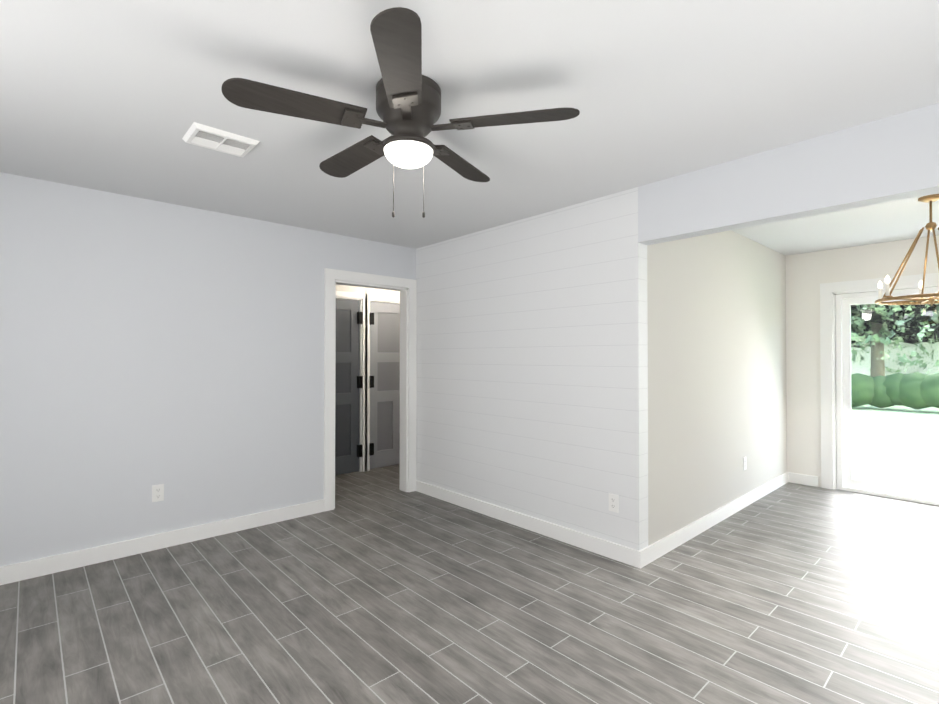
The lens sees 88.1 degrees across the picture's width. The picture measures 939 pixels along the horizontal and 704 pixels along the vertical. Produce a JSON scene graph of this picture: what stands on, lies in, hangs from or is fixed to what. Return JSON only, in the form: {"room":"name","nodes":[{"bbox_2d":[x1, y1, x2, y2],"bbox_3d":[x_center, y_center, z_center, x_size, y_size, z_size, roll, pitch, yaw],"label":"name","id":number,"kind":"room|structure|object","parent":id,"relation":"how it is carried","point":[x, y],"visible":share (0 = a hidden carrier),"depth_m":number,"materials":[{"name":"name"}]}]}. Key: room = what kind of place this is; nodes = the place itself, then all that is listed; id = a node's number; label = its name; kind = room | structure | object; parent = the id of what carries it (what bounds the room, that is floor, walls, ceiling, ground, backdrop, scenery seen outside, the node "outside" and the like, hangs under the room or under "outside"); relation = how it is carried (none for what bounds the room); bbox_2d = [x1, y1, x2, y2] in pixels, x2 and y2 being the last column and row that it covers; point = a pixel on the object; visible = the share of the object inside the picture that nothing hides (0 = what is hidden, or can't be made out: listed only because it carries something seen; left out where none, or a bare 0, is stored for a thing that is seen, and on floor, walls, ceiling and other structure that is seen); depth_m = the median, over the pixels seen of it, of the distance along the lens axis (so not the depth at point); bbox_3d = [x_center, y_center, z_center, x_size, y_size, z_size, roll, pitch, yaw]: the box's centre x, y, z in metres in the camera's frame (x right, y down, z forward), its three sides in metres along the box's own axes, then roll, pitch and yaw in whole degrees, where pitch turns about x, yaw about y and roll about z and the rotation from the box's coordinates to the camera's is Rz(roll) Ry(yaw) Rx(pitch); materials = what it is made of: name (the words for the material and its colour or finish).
{"room":"empty living room","nodes":[
{"label":"empty living room","id":0,"kind":"room"},
{"bbox_2d":[0,172,415,566],"bbox_3d":[-2.063,0.160,3.602,4.000,2.440,0.120,1,-1,-42],"label":"wall","id":1,"kind":"structure","parent":0,"point":[177,351],"depth_m":3.38,"materials":[{"name":"white paint"}]},
{"bbox_2d":[152,484,163,501],"bbox_3d":[-2.185,0.988,3.401,0.072,0.116,0.021,1,-1,-42],"label":"outlet","id":2,"kind":"object","parent":1,"relation":"attached to","point":[157,493],"visible":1,"depth_m":3.39,"materials":[{"name":"white plastic"}]},
{"bbox_2d":[0,499,323,584],"bbox_3d":[-2.337,1.324,3.249,2.895,0.105,0.016,1,-1,-42],"label":"baseboard","id":3,"kind":"structure","parent":1,"relation":"attached to","point":[20,571],"depth_m":3.34,"materials":[{"name":"white wood"}]},
{"bbox_2d":[324,268,416,511],"bbox_3d":[-0.950,0.331,4.613,0.980,2.120,0.160,1,-1,-42],"label":"door frame","id":4,"kind":"structure","parent":1,"relation":"attached to","point":[407,288],"depth_m":4.73,"materials":[{"name":"white wood"}]},
{"bbox_2d":[336,284,399,296],"bbox_3d":[-1.503,0.181,5.558,3.520,2.440,0.120,1,-1,-42],"label":"wall","id":5,"kind":"structure","parent":0,"point":[356,289],"depth_m":5.75,"materials":[{"name":"grey paint"}]},
{"bbox_2d":[335,298,362,474],"bbox_3d":[-1.559,0.391,5.428,0.782,2.000,0.123,1,-1,-42],"label":"hall door","id":6,"kind":"structure","parent":5,"relation":"in","point":[348,385],"depth_m":5.60,"materials":[{"name":"grey paint"}]},
{"bbox_2d":[336,291,399,471],"bbox_3d":[-1.260,0.358,5.756,1.830,2.090,0.128,1,-1,-42],"label":"door frame","id":7,"kind":"structure","parent":5,"relation":"attached to","point":[380,298],"depth_m":5.70,"materials":[{"name":"white wood"}]},
{"bbox_2d":[369,301,399,468],"bbox_3d":[-0.905,0.398,6.023,0.782,2.000,0.123,1,-1,-42],"label":"hall door","id":8,"kind":"structure","parent":5,"relation":"in","point":[384,447],"depth_m":5.93,"materials":[{"name":"grey paint"}]},
{"bbox_2d":[0,464,938,703],"bbox_3d":[0.775,1.423,2.906,7.280,0.100,7.090,1,-1,-42],"label":"floor","id":9,"kind":"structure","parent":0,"point":[376,586],"depth_m":2.53,"materials":[{"name":"grey tile"}]},
{"bbox_2d":[0,0,938,255],"bbox_3d":[0.775,-1.117,2.933,7.280,0.100,7.090,1,-1,-42],"label":"ceiling","id":10,"kind":"structure","parent":0,"point":[117,96],"depth_m":2.04,"materials":[{"name":"white paint"}]},
{"bbox_2d":[182,122,259,156],"bbox_3d":[-1.254,-1.061,2.451,0.300,0.021,0.235,1,-1,-42],"label":"ceiling vent","id":11,"kind":"object","parent":10,"relation":"in","point":[205,136],"visible":1,"depth_m":2.42,"materials":[{"name":"white metal"}]},
{"bbox_2d":[221,7,579,217],"bbox_3d":[-0.295,-0.812,2.033,1.306,0.527,1.246,1,-1,-42],"label":"ceiling fan","id":12,"kind":"object","parent":10,"relation":"hanging from","point":[408,102],"visible":1,"depth_m":1.87,"materials":[{"name":"brown metal"}]},
{"bbox_2d":[875,194,938,305],"bbox_3d":[3.162,-0.688,3.321,0.616,0.750,0.616,1,-1,-42],"label":"chandelier","id":13,"kind":"object","parent":10,"relation":"hanging from","point":[919,299],"visible":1,"depth_m":3.33,"materials":[{"name":"gold metal"}]},
{"bbox_2d":[416,187,647,549],"bbox_3d":[0.275,0.166,4.093,0.120,2.440,2.540,1,-1,-42],"label":"wall","id":14,"kind":"structure","parent":0,"point":[532,366],"depth_m":3.69,"materials":[{"name":"white paint"},{"name":"wood"}]},
{"bbox_2d":[416,480,650,568],"bbox_3d":[0.315,1.332,4.025,0.136,0.105,2.436,1,-1,-42],"label":"baseboard","id":15,"kind":"structure","parent":14,"relation":"attached to","point":[641,558],"depth_m":3.63,"materials":[{"name":"white wood"}]},
{"bbox_2d":[609,493,618,512],"bbox_3d":[0.964,1.007,3.237,0.021,0.116,0.072,1,-1,-42],"label":"outlet","id":16,"kind":"object","parent":14,"relation":"attached to","point":[613,502],"visible":1,"depth_m":3.23,"materials":[{"name":"white plastic"}]},
{"bbox_2d":[647,230,786,545],"bbox_3d":[2.302,0.168,4.302,3.160,2.440,0.120,1,-1,-42],"label":"wall","id":17,"kind":"structure","parent":0,"point":[717,394],"depth_m":3.90,"materials":[{"name":"grey paint"}]},
{"bbox_2d":[649,472,787,561],"bbox_3d":[2.304,1.334,4.199,3.040,0.105,0.016,1,-1,-42],"label":"baseboard","id":18,"kind":"structure","parent":17,"relation":"attached to","point":[670,542],"depth_m":3.83,"materials":[{"name":"white wood"}]},
{"bbox_2d":[743,456,746,470],"bbox_3d":[2.477,1.003,4.369,0.072,0.116,0.021,1,-1,-42],"label":"outlet","id":19,"kind":"object","parent":17,"relation":"attached to","point":[745,463],"visible":0.9,"depth_m":4.36,"materials":[{"name":"white plastic"}]},
{"bbox_2d":[638,103,938,244],"bbox_3d":[1.873,-0.893,2.347,0.120,0.360,2.210,1,-1,-42],"label":"header beam","id":20,"kind":"structure","parent":0,"point":[890,158],"depth_m":2.46,"materials":[{"name":"white paint"}]},
{"bbox_2d":[786,235,938,486],"bbox_3d":[4.638,0.165,3.993,0.120,2.440,3.480,1,-1,-42],"label":"wall","id":21,"kind":"structure","parent":0,"point":[807,274],"depth_m":5.07,"materials":[{"name":"white paint"}]},
{"bbox_2d":[788,472,817,486],"bbox_3d":[4.553,1.332,3.974,0.016,0.105,3.344,1,-1,-42],"label":"baseboard","id":22,"kind":"structure","parent":21,"relation":"attached to","point":[803,479],"depth_m":5.10,"materials":[{"name":"white wood"}]},
{"bbox_2d":[820,273,938,489],"bbox_3d":[4.341,0.338,4.303,0.140,2.100,2.000,1,-1,-42],"label":"door frame","id":23,"kind":"structure","parent":21,"relation":"attached to","point":[829,292],"depth_m":4.93,"materials":[{"name":"white wood"}]},
{"bbox_2d":[835,287,938,505],"bbox_3d":[4.344,0.397,4.305,0.102,1.974,1.756,1,-1,-42],"label":"sliding glass door","id":24,"kind":"structure","parent":21,"relation":"in","point":[846,481],"depth_m":4.83,"materials":[{"name":"white"}]},
{"label":"outside","id":25,"kind":"structure","parent":0,"visible":0},
{"bbox_2d":[851,405,938,470],"bbox_3d":[28.223,1.819,25.538,63.790,0.180,80.000,1,-1,-42],"label":"ground","id":26,"kind":"structure","parent":25,"point":[880,463],"depth_m":8.71,"materials":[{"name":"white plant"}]},
{"bbox_2d":[851,311,938,375],"bbox_3d":[30.297,-0.925,26.102,8.800,5.320,16.800,1,-1,-42],"label":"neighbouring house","id":27,"kind":"structure","parent":26,"relation":"on","point":[868,365],"depth_m":27.10,"materials":[{"name":"white"}]},
{"bbox_2d":[851,300,938,376],"bbox_3d":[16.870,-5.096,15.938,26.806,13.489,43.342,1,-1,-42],"label":"tree","id":28,"kind":"object","parent":26,"relation":"on","point":[885,335],"depth_m":17.16,"materials":[{"name":"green plant"}]},
{"bbox_2d":[851,372,938,408],"bbox_3d":[11.777,1.095,13.004,1.272,1.344,36.731,1,-1,-42],"label":"hedge","id":29,"kind":"object","parent":26,"relation":"on","point":[896,386],"depth_m":13.02,"materials":[{"name":"green plant"}]}
]}

